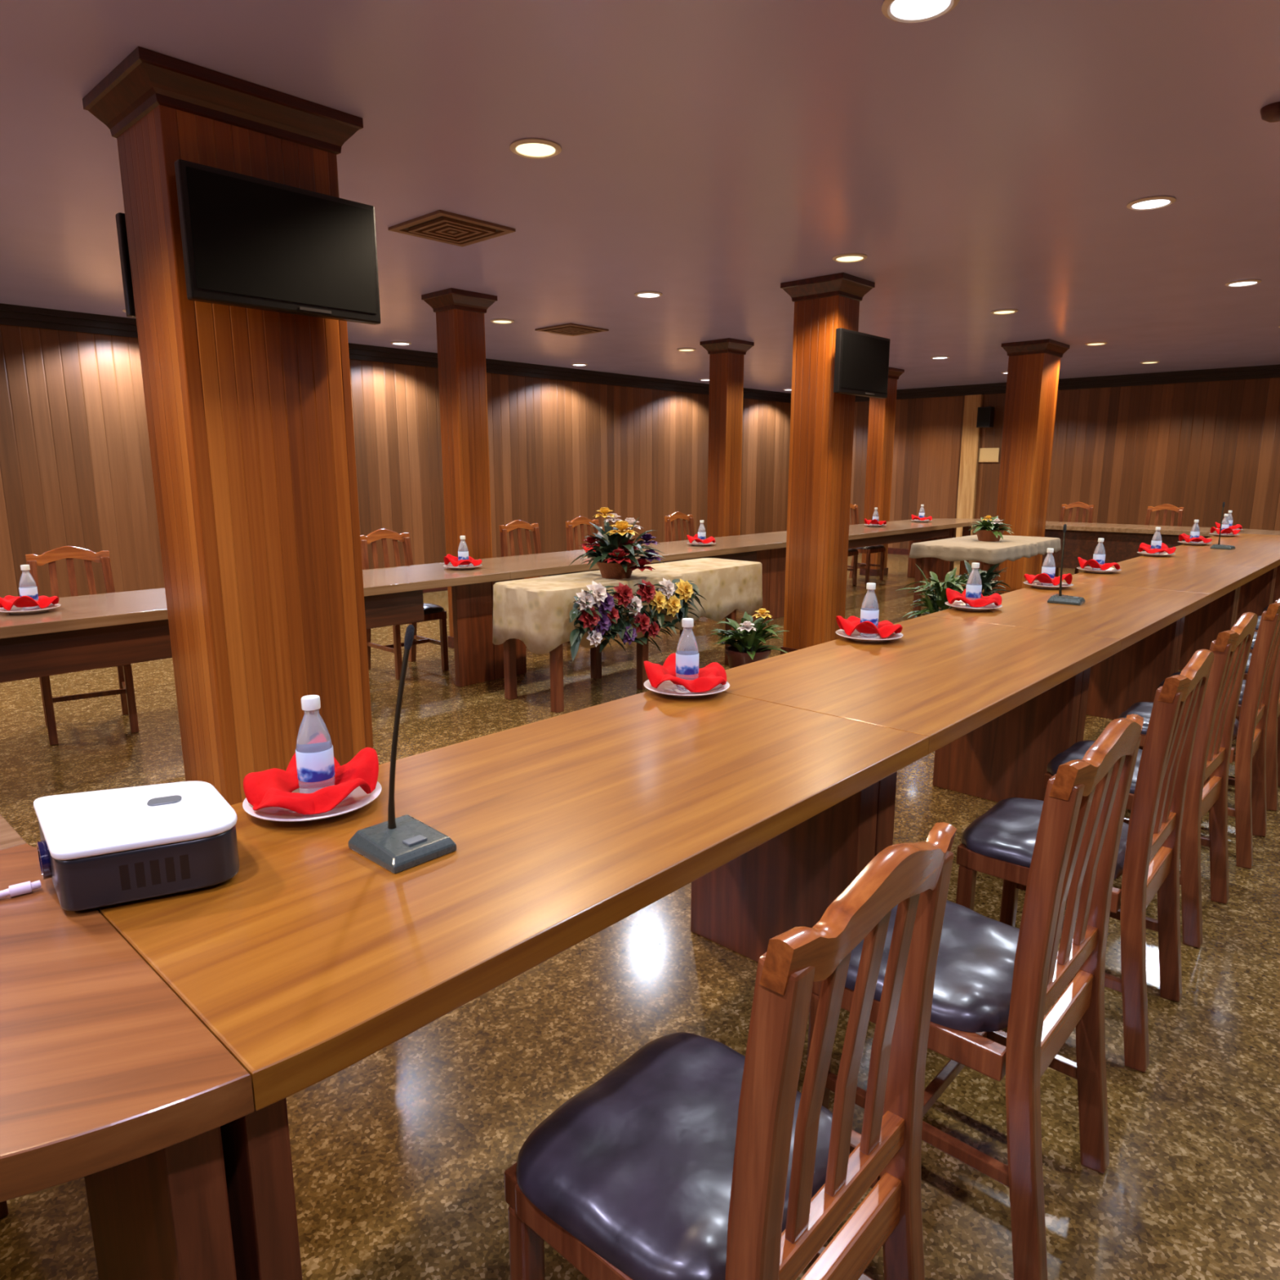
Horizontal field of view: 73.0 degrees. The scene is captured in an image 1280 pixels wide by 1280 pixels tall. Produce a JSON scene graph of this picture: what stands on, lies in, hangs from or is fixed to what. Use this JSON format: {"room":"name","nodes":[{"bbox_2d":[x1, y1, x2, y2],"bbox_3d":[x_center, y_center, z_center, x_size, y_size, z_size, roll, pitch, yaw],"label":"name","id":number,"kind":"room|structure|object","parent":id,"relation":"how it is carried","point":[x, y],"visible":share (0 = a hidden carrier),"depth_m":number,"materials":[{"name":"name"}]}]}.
{"room":"conference room","nodes":[
{"label":"conference room","id":0,"kind":"room"},
{"bbox_2d":[0,324,791,598],"bbox_3d":[-2.691,-1.831,9.618,0.120,2.670,16.500,10,15,42],"label":"wall","id":1,"kind":"structure","parent":0,"point":[76,470],"depth_m":9.55,"materials":[{"name":"wood"}]},
{"bbox_2d":[0,302,791,403],"bbox_3d":[-2.622,-3.054,9.311,0.070,0.150,16.500,10,15,42],"label":"trim","id":2,"kind":"structure","parent":1,"relation":"attached to","point":[10,314],"depth_m":9.41,"materials":[{"name":"black paint"}]},
{"bbox_2d":[0,0,1279,393],"bbox_3d":[1.448,-2.447,5.585,11.410,0.100,16.740,10,15,42],"label":"ceiling","id":3,"kind":"structure","parent":0,"point":[981,157],"depth_m":3.70,"materials":[{"name":"brown paint"}]},
{"bbox_2d":[387,209,515,246],"bbox_3d":[-1.010,-2.201,4.648,0.480,0.020,0.480,10,15,42],"label":"ceiling vent","id":4,"kind":"object","parent":3,"relation":"in","point":[442,226],"visible":1,"depth_m":4.61,"materials":[{"name":"brown"}]},
{"bbox_2d":[509,137,561,159],"bbox_3d":[-0.420,-1.974,3.482,0.208,0.014,0.208,10,15,42],"label":"recessed light","id":5,"kind":"object","parent":3,"relation":"in","point":[529,148],"visible":1,"depth_m":3.46,"materials":[{"name":"beige"}]},
{"bbox_2d":[534,323,608,336],"bbox_3d":[-0.629,-2.861,7.994,0.480,0.020,0.480,10,15,42],"label":"ceiling vent","id":6,"kind":"object","parent":3,"relation":"in","point":[569,329],"visible":1,"depth_m":7.94,"materials":[{"name":"brown"}]},
{"bbox_2d":[832,253,866,262],"bbox_3d":[1.280,-2.329,5.281,0.208,0.014,0.208,10,15,42],"label":"recessed light","id":7,"kind":"object","parent":3,"relation":"in","point":[848,257],"visible":1,"depth_m":5.26,"materials":[{"name":"beige"}]},
{"bbox_2d":[881,0,959,22],"bbox_3d":[0.776,-1.759,2.395,0.208,0.014,0.208,10,15,42],"label":"recessed light","id":8,"kind":"object","parent":3,"relation":"in","point":[903,11],"visible":1,"depth_m":2.42,"materials":[{"name":"beige"}]},
{"bbox_2d":[1126,195,1175,210],"bbox_3d":[2.475,-2.114,4.194,0.208,0.014,0.208,10,15,42],"label":"recessed light","id":9,"kind":"object","parent":3,"relation":"in","point":[1155,202],"visible":1,"depth_m":4.18,"materials":[{"name":"beige"}]},
{"bbox_2d":[1225,279,1261,287],"bbox_3d":[4.175,-2.469,5.992,0.208,0.014,0.208,10,15,42],"label":"recessed light","id":10,"kind":"object","parent":3,"relation":"in","point":[1246,282],"visible":1,"depth_m":5.97,"materials":[{"name":"beige"}]},
{"bbox_2d":[1260,101,1279,122],"bbox_3d":[2.277,-1.881,3.092,0.104,0.044,0.104,10,15,42],"label":"smoke detector","id":11,"kind":"object","parent":3,"relation":"attached to","point":[1270,113],"visible":1,"depth_m":3.08,"materials":[{"name":"brown"}]},
{"bbox_2d":[0,552,1279,1279],"bbox_3d":[1.448,0.271,6.121,11.410,0.100,16.740,10,15,42],"label":"floor","id":12,"kind":"structure","parent":0,"point":[401,1156],"depth_m":2.04,"materials":[{"name":"brown stone"}]},
{"bbox_2d":[0,813,26,1218],"bbox_3d":[-2.296,0.618,2.163,2.538,0.750,0.815,10,15,42],"label":"conference table","id":13,"kind":"object","parent":12,"relation":"on","point":[9,837],"visible":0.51,"depth_m":1.57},
{"bbox_2d":[25,546,138,745],"bbox_3d":[-3.014,0.004,4.668,0.418,0.990,0.502,-8,14,-35],"label":"dining chair","id":14,"kind":"object","parent":12,"relation":"on","point":[126,691],"visible":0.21,"depth_m":4.72,"materials":[{"name":"brown wood"}]},
{"bbox_2d":[0,843,254,1279],"bbox_3d":[-1.017,0.840,1.040,0.890,0.750,0.775,10,15,42],"label":"table","id":15,"kind":"object","parent":12,"relation":"on","point":[108,1079],"visible":0.94,"depth_m":1.00,"materials":[{"name":"wood"}]},
{"bbox_2d":[0,880,41,897],"bbox_3d":[-1.145,0.419,1.188,0.536,0.018,0.046,-11,16,-44],"label":"power cable","id":16,"kind":"object","parent":15,"relation":"on","point":[15,890],"visible":1,"depth_m":1.34,"materials":[{"name":"white plastic"}]},
{"bbox_2d":[82,46,373,805],"bbox_3d":[-1.484,-0.596,3.363,0.564,2.669,0.754,10,15,42],"label":"pillar","id":17,"kind":"structure","parent":12,"relation":"on","point":[249,411],"depth_m":3.16,"materials":[{"name":"wood"}]},
{"bbox_2d":[115,212,136,318],"bbox_3d":[-1.683,-1.423,3.391,0.122,0.360,0.600,10,15,42],"label":"television","id":18,"kind":"object","parent":17,"relation":"attached to","point":[120,217],"visible":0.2,"depth_m":3.19,"materials":[{"name":"black plastic"}]},
{"bbox_2d":[174,159,381,324],"bbox_3d":[-1.261,-1.372,3.057,0.108,0.420,0.690,10,15,42],"label":"television","id":19,"kind":"object","parent":17,"relation":"attached to","point":[248,242],"visible":1,"depth_m":2.98,"materials":[{"name":"black plastic"}]},
{"bbox_2d":[0,563,510,687],"bbox_3d":[-2.195,0.096,4.813,0.815,0.750,3.113,10,15,42],"label":"conference table","id":20,"kind":"object","parent":12,"relation":"on","point":[101,630],"visible":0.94,"depth_m":4.18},
{"bbox_2d":[0,603,61,614],"bbox_3d":[-2.839,-0.141,4.017,0.256,0.023,0.256,10,15,42],"label":"plate","id":21,"kind":"object","parent":20,"relation":"on","point":[14,611],"visible":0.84,"depth_m":3.99,"materials":[{"name":"white"}]},
{"bbox_2d":[18,564,39,610],"bbox_3d":[-2.837,-0.243,4.011,0.069,0.210,0.069,-6,13,-28],"label":"water bottle","id":22,"kind":"object","parent":21,"relation":"on","point":[27,586],"visible":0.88,"depth_m":3.99,"materials":[{"name":"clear plastic"}]},
{"bbox_2d":[0,595,58,610],"bbox_3d":[-2.842,-0.186,4.008,0.250,0.070,0.249,7,13,33],"label":"napkin","id":23,"kind":"object","parent":21,"relation":"on","point":[7,602],"visible":0.98,"depth_m":3.97,"materials":[{"name":"red fabric"}]},
{"bbox_2d":[443,563,482,569],"bbox_3d":[-1.180,-0.488,5.772,0.256,0.023,0.256,10,15,42],"label":"plate","id":24,"kind":"object","parent":20,"relation":"on","point":[471,566],"visible":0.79,"depth_m":5.72,"materials":[{"name":"white"}]},
{"bbox_2d":[444,554,482,566],"bbox_3d":[-1.181,-0.533,5.767,0.249,0.070,0.250,5,12,23],"label":"napkin","id":25,"kind":"object","parent":24,"relation":"on","point":[454,560],"visible":0.92,"depth_m":5.72,"materials":[{"name":"red fabric"}]},
{"bbox_2d":[457,535,468,567],"bbox_3d":[-1.178,-0.589,5.767,0.069,0.210,0.069,9,14,37],"label":"water bottle","id":26,"kind":"object","parent":24,"relation":"on","point":[463,552],"visible":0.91,"depth_m":5.74,"materials":[{"name":"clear plastic"}]},
{"bbox_2d":[360,528,448,679],"bbox_3d":[-1.659,-0.270,6.059,0.502,0.990,0.418,11,15,43],"label":"dining chair","id":27,"kind":"object","parent":12,"relation":"on","point":[431,611],"visible":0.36,"depth_m":6.08,"materials":[{"name":"brown wood"}]},
{"bbox_2d":[421,288,497,648],"bbox_3d":[-1.344,-1.255,6.700,0.380,2.669,0.410,10,15,42],"label":"pillar","id":28,"kind":"structure","parent":12,"relation":"on","point":[460,313],"depth_m":6.53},
{"bbox_2d":[95,690,928,1279],"bbox_3d":[-0.165,0.669,1.905,0.857,0.750,1.672,10,15,42],"label":"conference table","id":29,"kind":"object","parent":12,"relation":"on","point":[316,957],"visible":0.65,"depth_m":1.47,"materials":[{"name":"wood"}]},
{"bbox_2d":[33,781,239,911],"bbox_3d":[-0.826,0.327,1.423,0.269,0.108,0.316,-8,14,-35],"label":"projector","id":30,"kind":"object","parent":29,"relation":"on","point":[100,848],"visible":1,"depth_m":1.34,"materials":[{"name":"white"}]},
{"bbox_2d":[119,853,191,890],"bbox_3d":[-0.736,0.352,1.315,0.092,0.040,0.003,-5,12,-25],"label":"vent grille","id":31,"kind":"object","parent":30,"relation":"attached to","point":[137,872],"depth_m":1.31,"materials":[{"name":"black plastic"}]},
{"bbox_2d":[242,781,382,822],"bbox_3d":[-0.641,0.315,1.703,0.256,0.023,0.256,10,15,42],"label":"plate","id":32,"kind":"object","parent":29,"relation":"on","point":[357,798],"visible":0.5,"depth_m":1.65,"materials":[{"name":"white"}]},
{"bbox_2d":[243,746,378,814],"bbox_3d":[-0.638,0.270,1.694,0.250,0.070,0.249,10,15,42],"label":"napkin","id":33,"kind":"object","parent":32,"relation":"on","point":[273,787],"visible":0.76,"depth_m":1.66,"materials":[{"name":"red fabric"}]},
{"bbox_2d":[295,694,334,793],"bbox_3d":[-0.639,0.213,1.698,0.069,0.210,0.069,-6,12,-27],"label":"water bottle","id":34,"kind":"object","parent":32,"relation":"on","point":[314,754],"visible":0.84,"depth_m":1.67,"materials":[{"name":"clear plastic"}]},
{"bbox_2d":[347,624,456,873],"bbox_3d":[-0.408,0.176,1.478,0.150,0.383,0.141,10,15,42],"label":"desk microphone","id":35,"kind":"object","parent":29,"relation":"on","point":[401,843],"visible":1,"depth_m":1.49,"materials":[{"name":"grey"}]},
{"bbox_2d":[644,679,729,697],"bbox_3d":[0.139,0.142,2.579,0.256,0.023,0.256,10,15,42],"label":"plate","id":36,"kind":"object","parent":29,"relation":"on","point":[666,687],"visible":0.56,"depth_m":2.55,"materials":[{"name":"white"}]},
{"bbox_2d":[644,653,726,692],"bbox_3d":[0.140,0.096,2.573,0.250,0.070,0.249,-4,12,-20],"label":"napkin","id":37,"kind":"object","parent":36,"relation":"on","point":[713,674],"visible":0.83,"depth_m":2.54,"materials":[{"name":"red fabric"}]},
{"bbox_2d":[675,617,698,689],"bbox_3d":[0.141,0.040,2.574,0.069,0.210,0.069,5,12,25],"label":"water bottle","id":38,"kind":"object","parent":36,"relation":"on","point":[687,651],"visible":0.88,"depth_m":2.55,"materials":[{"name":"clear plastic"}]},
{"bbox_2d":[499,520,542,578],"bbox_3d":[-0.858,-0.483,7.137,0.502,0.990,0.418,11,16,44],"label":"dining chair","id":39,"kind":"object","parent":12,"relation":"on","point":[518,524],"visible":0.12,"depth_m":7.21,"materials":[{"name":"brown wood"}]},
{"bbox_2d":[565,515,599,551],"bbox_3d":[-0.363,-0.592,7.690,0.502,0.990,0.418,10,15,41],"label":"dining chair","id":40,"kind":"object","parent":12,"relation":"on","point":[580,520],"visible":0.12,"depth_m":7.70,"materials":[{"name":"brown wood"}]},
{"bbox_2d":[438,537,786,679],"bbox_3d":[-0.036,-0.355,7.098,0.815,0.750,3.233,10,15,42],"label":"conference table","id":41,"kind":"object","parent":12,"relation":"on","point":[555,563],"visible":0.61,"depth_m":6.65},
{"bbox_2d":[502,608,736,712],"bbox_3d":[0.008,-0.097,5.867,0.500,0.720,2.060,10,15,42],"label":"side table","id":42,"kind":"object","parent":12,"relation":"on","point":[556,655],"visible":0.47,"depth_m":5.34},
{"bbox_2d":[492,558,762,654],"bbox_3d":[0.008,-0.275,5.831,0.609,0.370,2.169,10,15,42],"label":"tablecloth","id":43,"kind":"object","parent":42,"relation":"on","point":[534,611],"visible":0.63,"depth_m":5.33,"materials":[{"name":"beige fabric"}]},
{"bbox_2d":[568,506,664,578],"bbox_3d":[-0.159,-0.616,5.469,0.669,0.442,0.608,10,15,42],"label":"flower arrangement","id":44,"kind":"object","parent":43,"relation":"on","point":[616,543],"visible":1,"depth_m":5.38,"materials":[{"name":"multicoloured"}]},
{"bbox_2d":[596,559,635,578],"bbox_3d":[-0.151,-0.451,5.502,0.270,0.105,0.270,10,15,42],"label":"basket","id":45,"kind":"object","parent":44,"relation":"on","point":[611,570],"depth_m":5.41,"materials":[{"name":"brown"}]},
{"bbox_2d":[568,577,706,660],"bbox_3d":[0.015,-0.136,5.282,0.164,0.523,1.243,10,15,42],"label":"swag","id":46,"kind":"object","parent":43,"relation":"hanging from","point":[606,618],"visible":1,"depth_m":5.18,"materials":[{"name":"multicoloured plant"}]},
{"bbox_2d":[664,511,694,542],"bbox_3d":[0.531,-0.761,8.549,0.418,0.990,0.502,-11,16,-44],"label":"dining chair","id":47,"kind":"object","parent":12,"relation":"on","point":[668,520],"visible":0.1,"depth_m":8.62,"materials":[{"name":"brown wood"}]},
{"bbox_2d":[699,337,754,537],"bbox_3d":[0.886,-1.719,9.053,0.370,2.669,0.420,10,15,42],"label":"pillar","id":48,"kind":"structure","parent":12,"relation":"on","point":[726,355],"depth_m":8.88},
{"bbox_2d":[503,822,956,1279],"bbox_3d":[0.113,0.687,1.203,0.502,0.990,0.418,10,15,41],"label":"dining chair","id":49,"kind":"object","parent":12,"relation":"on","point":[695,1157],"visible":1,"depth_m":1.11,"materials":[{"name":"wood"}]},
{"bbox_2d":[707,608,787,668],"bbox_3d":[0.712,0.046,5.695,0.546,0.506,0.451,-2,11,-10],"label":"potted plant","id":50,"kind":"object","parent":12,"relation":"on","point":[747,649],"visible":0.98,"depth_m":5.61,"materials":[{"name":"green plant"}]},
{"bbox_2d":[780,272,875,654],"bbox_3d":[1.302,-1.168,6.261,0.490,2.669,0.430,10,15,42],"label":"pillar","id":51,"kind":"structure","parent":12,"relation":"on","point":[822,419],"depth_m":6.13,"materials":[{"name":"wood"}]},
{"bbox_2d":[833,328,889,398],"bbox_3d":[1.507,-1.899,5.985,0.122,0.410,0.680,10,15,42],"label":"television","id":52,"kind":"object","parent":51,"relation":"attached to","point":[861,362],"visible":1,"depth_m":5.90,"materials":[{"name":"black plastic"}]},
{"bbox_2d":[722,520,968,619],"bbox_3d":[2.440,-0.872,9.718,0.815,0.750,4.048,10,15,42],"label":"conference table","id":53,"kind":"object","parent":12,"relation":"on","point":[902,531],"visible":0.53,"depth_m":9.42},
{"bbox_2d":[847,547,858,585],"bbox_3d":[2.358,-1.154,10.540,0.502,0.990,0.418,10,15,42],"label":"dining chair","id":54,"kind":"object","parent":12,"relation":"on","point":[851,552],"visible":0.09,"depth_m":10.56,"materials":[{"name":"wood"}]},
{"bbox_2d":[847,503,885,583],"bbox_3d":[2.814,-1.244,10.994,0.502,0.990,0.418,10,15,43],"label":"dining chair","id":55,"kind":"object","parent":12,"relation":"on","point":[868,550],"visible":0.41,"depth_m":10.99,"materials":[{"name":"wood"}]},
{"bbox_2d":[859,367,904,576],"bbox_3d":[3.167,-2.195,11.467,0.350,2.669,0.410,10,15,42],"label":"pillar","id":56,"kind":"structure","parent":12,"relation":"on","point":[882,414],"depth_m":11.34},
{"bbox_2d":[721,615,1121,857],"bbox_3d":[1.000,0.432,3.108,0.815,0.750,1.708,10,15,42],"label":"conference table","id":57,"kind":"object","parent":12,"relation":"on","point":[995,704],"visible":0.48,"depth_m":2.98,"materials":[{"name":"wood"}]},
{"bbox_2d":[835,629,902,642],"bbox_3d":[0.893,-0.015,3.378,0.256,0.023,0.256,10,15,42],"label":"plate","id":58,"kind":"object","parent":57,"relation":"on","point":[855,635],"visible":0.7,"depth_m":3.36,"materials":[{"name":"white"}]},
{"bbox_2d":[835,615,902,638],"bbox_3d":[0.891,-0.061,3.371,0.249,0.070,0.250,-1,11,-5],"label":"napkin","id":59,"kind":"object","parent":58,"relation":"on","point":[886,628],"visible":0.98,"depth_m":3.33,"materials":[{"name":"red fabric"}]},
{"bbox_2d":[860,582,879,637],"bbox_3d":[0.896,-0.117,3.373,0.069,0.210,0.069,-2,11,-11],"label":"water bottle","id":60,"kind":"object","parent":58,"relation":"on","point":[869,611],"visible":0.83,"depth_m":3.35,"materials":[{"name":"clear plastic"}]},
{"bbox_2d":[897,565,969,618],"bbox_3d":[2.251,-0.232,6.611,0.632,0.697,0.594,10,15,42],"label":"potted plant","id":61,"kind":"object","parent":12,"relation":"on","point":[938,597],"visible":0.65,"depth_m":6.57,"materials":[{"name":"green plant"}]},
{"bbox_2d":[910,518,982,579],"bbox_3d":[4.154,-1.217,11.471,0.900,0.750,0.900,10,15,42],"label":"table","id":62,"kind":"object","parent":12,"relation":"on","point":[966,532],"visible":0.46,"depth_m":11.12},
{"bbox_2d":[806,714,1143,1279],"bbox_3d":[0.640,0.589,1.700,0.502,0.990,0.418,10,15,42],"label":"dining chair","id":63,"kind":"object","parent":12,"relation":"on","point":[992,975],"visible":0.64,"depth_m":1.53,"materials":[{"name":"wood"}]},
{"bbox_2d":[955,560,1009,596],"bbox_3d":[2.699,-0.309,7.037,0.569,0.684,0.632,10,15,42],"label":"potted plant","id":64,"kind":"object","parent":12,"relation":"on","point":[988,584],"visible":0.29,"depth_m":6.92,"materials":[{"name":"green plant"}]},
{"bbox_2d":[912,551,1054,617],"bbox_3d":[3.253,-0.556,8.144,0.740,0.740,1.580,10,15,42],"label":"side table","id":65,"kind":"object","parent":12,"relation":"on","point":[919,562],"visible":0.17,"depth_m":7.84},
{"bbox_2d":[909,534,1061,564],"bbox_3d":[3.253,-0.863,8.084,0.849,0.128,1.690,10,15,42],"label":"tablecloth","id":66,"kind":"object","parent":65,"relation":"on","point":[1011,548],"visible":0.94,"depth_m":7.62,"materials":[{"name":"beige fabric"}]},
{"bbox_2d":[968,515,1013,541],"bbox_3d":[3.259,-1.032,8.023,0.402,0.229,0.426,4,12,18],"label":"flower arrangement","id":67,"kind":"object","parent":66,"relation":"on","point":[988,530],"visible":1,"depth_m":7.98,"materials":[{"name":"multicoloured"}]},
{"bbox_2d":[974,528,1004,541],"bbox_3d":[3.253,-0.976,8.061,0.270,0.105,0.270,10,15,42],"label":"basket","id":68,"kind":"object","parent":67,"relation":"on","point":[983,535],"depth_m":7.97,"materials":[{"name":"brown"}]},
{"bbox_2d":[995,338,1070,594],"bbox_3d":[4.103,-1.752,9.225,0.470,2.669,0.630,10,15,42],"label":"pillar","id":69,"kind":"structure","parent":12,"relation":"on","point":[1033,366],"depth_m":9.00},
{"bbox_2d":[924,582,1211,742],"bbox_3d":[2.163,0.189,4.338,0.815,0.750,1.708,10,15,42],"label":"conference table","id":70,"kind":"object","parent":12,"relation":"on","point":[1147,621],"visible":0.43,"depth_m":4.40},
{"bbox_2d":[944,600,1002,611],"bbox_3d":[1.580,-0.159,4.105,0.256,0.023,0.256,10,15,42],"label":"plate","id":71,"kind":"object","parent":70,"relation":"on","point":[960,605],"visible":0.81,"depth_m":4.08,"materials":[{"name":"white"}]},
{"bbox_2d":[964,562,982,608],"bbox_3d":[1.582,-0.260,4.099,0.069,0.210,0.069,-3,12,-15],"label":"water bottle","id":72,"kind":"object","parent":71,"relation":"on","point":[974,584],"visible":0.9,"depth_m":4.07,"materials":[{"name":"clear plastic"}]},
{"bbox_2d":[946,587,1001,607],"bbox_3d":[1.583,-0.204,4.098,0.250,0.070,0.249,2,11,8],"label":"napkin","id":73,"kind":"object","parent":71,"relation":"on","point":[952,595],"visible":0.88,"depth_m":4.07,"materials":[{"name":"red fabric"}]},
{"bbox_2d":[1022,580,1073,589],"bbox_3d":[2.287,-0.306,4.853,0.256,0.023,0.256,10,15,42],"label":"plate","id":74,"kind":"object","parent":70,"relation":"on","point":[1036,584],"visible":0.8,"depth_m":4.81,"materials":[{"name":"white"}]},
{"bbox_2d":[1023,573,1072,585],"bbox_3d":[2.284,-0.351,4.844,0.250,0.070,0.249,7,13,33],"label":"napkin","id":75,"kind":"object","parent":74,"relation":"on","point":[1043,577],"visible":0.91,"depth_m":4.79,"materials":[{"name":"red fabric"}]},
{"bbox_2d":[1040,548,1055,586],"bbox_3d":[2.289,-0.408,4.847,0.069,0.210,0.069,-6,13,-28],"label":"water bottle","id":76,"kind":"object","parent":74,"relation":"on","point":[1048,567],"visible":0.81,"depth_m":4.82,"materials":[{"name":"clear plastic"}]},
{"bbox_2d":[1047,524,1084,605],"bbox_3d":[2.123,-0.374,4.270,0.150,0.383,0.141,8,14,36],"label":"desk microphone","id":77,"kind":"object","parent":70,"relation":"on","point":[1060,598],"visible":1,"depth_m":4.28,"materials":[{"name":"grey"}]},
{"bbox_2d":[1054,502,1093,576],"bbox_3d":[5.537,-1.276,11.158,0.418,0.990,0.502,10,15,42],"label":"dining chair","id":78,"kind":"object","parent":12,"relation":"on","point":[1091,508],"visible":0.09,"depth_m":11.23,"materials":[{"name":"wood"}]},
{"bbox_2d":[955,648,1213,1071],"bbox_3d":[1.142,0.479,2.260,0.502,0.990,0.418,10,15,41],"label":"dining chair","id":79,"kind":"object","parent":12,"relation":"on","point":[1000,842],"visible":0.62,"depth_m":2.12,"materials":[{"name":"wood"}]},
{"bbox_2d":[977,520,1217,572],"bbox_3d":[5.444,-0.997,10.354,2.538,0.750,0.815,10,15,42],"label":"conference table","id":80,"kind":"object","parent":12,"relation":"on","point":[1122,542],"visible":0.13,"depth_m":9.94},
{"bbox_2d":[1043,612,1257,947],"bbox_3d":[1.624,0.374,2.792,0.502,0.990,0.418,11,15,43],"label":"dining chair","id":81,"kind":"object","parent":12,"relation":"on","point":[1206,788],"visible":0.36,"depth_m":2.58,"materials":[{"name":"wood"}]},
{"bbox_2d":[1062,559,1262,673],"bbox_3d":[3.326,-0.053,5.569,0.815,0.750,1.708,10,15,42],"label":"conference table","id":82,"kind":"object","parent":12,"relation":"on","point":[1198,628],"visible":0.42,"depth_m":5.64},
{"bbox_2d":[1076,566,1121,573],"bbox_3d":[2.953,-0.448,5.572,0.256,0.023,0.256,10,15,42],"label":"plate","id":83,"kind":"object","parent":82,"relation":"on","point":[1087,569],"visible":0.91,"depth_m":5.53,"materials":[{"name":"white"}]},
{"bbox_2d":[1077,556,1119,570],"bbox_3d":[2.952,-0.494,5.566,0.249,0.070,0.250,5,12,23],"label":"napkin","id":84,"kind":"object","parent":83,"relation":"on","point":[1093,563],"visible":0.97,"depth_m":5.51,"materials":[{"name":"red fabric"}]},
{"bbox_2d":[1092,537,1105,570],"bbox_3d":[2.955,-0.550,5.566,0.069,0.210,0.069,9,14,37],"label":"water bottle","id":85,"kind":"object","parent":83,"relation":"on","point":[1099,555],"visible":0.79,"depth_m":5.54,"materials":[{"name":"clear plastic"}]},
{"bbox_2d":[1144,503,1184,526],"bbox_3d":[6.270,-1.144,10.491,0.418,0.990,0.502,10,15,42],"label":"dining chair","id":86,"kind":"object","parent":12,"relation":"on","point":[1165,506],"visible":0.11,"depth_m":10.56,"materials":[{"name":"brown wood"}]},
{"bbox_2d":[1117,598,1279,868],"bbox_3d":[2.125,0.274,3.300,0.502,0.990,0.418,10,15,41],"label":"dining chair","id":87,"kind":"object","parent":12,"relation":"on","point":[1249,813],"visible":0.39,"depth_m":3.08,"materials":[{"name":"brown wood"}]},
{"bbox_2d":[1131,544,1279,626],"bbox_3d":[4.488,-0.296,6.799,0.815,0.750,1.708,10,15,42],"label":"conference table","id":88,"kind":"object","parent":12,"relation":"on","point":[1254,596],"visible":0.34,"depth_m":6.85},
{"bbox_2d":[1137,551,1175,556],"bbox_3d":[3.952,-0.657,6.630,0.256,0.023,0.256,10,15,42],"label":"plate","id":89,"kind":"object","parent":88,"relation":"on","point":[1144,553],"visible":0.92,"depth_m":6.58,"materials":[{"name":"white"}]},
{"bbox_2d":[1150,527,1161,554],"bbox_3d":[3.955,-0.758,6.624,0.069,0.210,0.069,-6,12,-27],"label":"water bottle","id":90,"kind":"object","parent":89,"relation":"on","point":[1156,542],"visible":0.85,"depth_m":6.60,"materials":[{"name":"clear plastic"}]},
{"bbox_2d":[1137,542,1176,554],"bbox_3d":[3.956,-0.702,6.620,0.250,0.070,0.249,10,15,42],"label":"napkin","id":91,"kind":"object","parent":89,"relation":"on","point":[1143,546],"visible":0.92,"depth_m":6.58,"materials":[{"name":"red fabric"}]},
{"bbox_2d":[1157,647,1279,810],"bbox_3d":[2.607,0.170,3.825,0.502,0.990,0.418,10,15,42],"label":"dining chair","id":92,"kind":"object","parent":12,"relation":"on","point":[1273,732],"visible":0.16,"depth_m":3.59,"materials":[{"name":"brown wood"}]},
{"bbox_2d":[1201,533,1279,604],"bbox_3d":[5.736,-0.556,8.119,0.815,0.750,1.958,10,15,42],"label":"conference table","id":93,"kind":"object","parent":12,"relation":"on","point":[1242,540],"visible":0.22,"depth_m":8.02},
{"bbox_2d":[1231,528,1279,535],"bbox_3d":[6.677,-0.765,9.176,0.900,0.750,0.900,10,15,42],"label":"table","id":94,"kind":"object","parent":12,"relation":"on","point":[1244,531],"visible":0.12,"depth_m":9.17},
{"bbox_2d":[849,377,1279,549],"bbox_3d":[7.098,-2.267,11.832,11.170,2.670,0.120,10,15,42],"label":"wall","id":95,"kind":"structure","parent":0,"point":[1198,447],"depth_m":12.02,"materials":[{"name":"wood"}]},
{"bbox_2d":[955,394,982,537],"bbox_3d":[5.123,-2.572,13.506,0.260,2.418,0.070,10,15,42],"label":"pilaster","id":96,"kind":"object","parent":95,"relation":"attached to","point":[971,437],"visible":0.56,"depth_m":13.43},
{"bbox_2d":[976,406,995,427],"bbox_3d":[5.246,-3.367,13.095,0.200,0.300,0.268,10,15,42],"label":"wall speaker","id":97,"kind":"object","parent":95,"relation":"attached to","point":[985,415],"visible":1,"depth_m":13.00,"materials":[{"name":"black plastic"}]},
{"bbox_2d":[977,408,989,426],"bbox_3d":[5.158,-3.349,13.001,0.170,0.260,0.008,10,15,42],"label":"grille","id":98,"kind":"object","parent":97,"relation":"attached to","point":[983,414],"depth_m":13.00,"materials":[{"name":"black plastic"}]},
{"bbox_2d":[977,448,999,462],"bbox_3d":[5.348,-2.834,13.267,0.320,0.212,0.032,10,15,42],"label":"wall sign","id":99,"kind":"object","parent":95,"relation":"attached to","point":[985,455],"visible":1,"depth_m":13.26,"materials":[{"name":"beige"}]},
{"bbox_2d":[854,364,1279,401],"bbox_3d":[7.059,-3.485,11.496,11.100,0.150,0.070,10,15,42],"label":"trim","id":100,"kind":"structure","parent":95,"relation":"attached to","point":[1268,371],"depth_m":11.87,"materials":[{"name":"black paint"}]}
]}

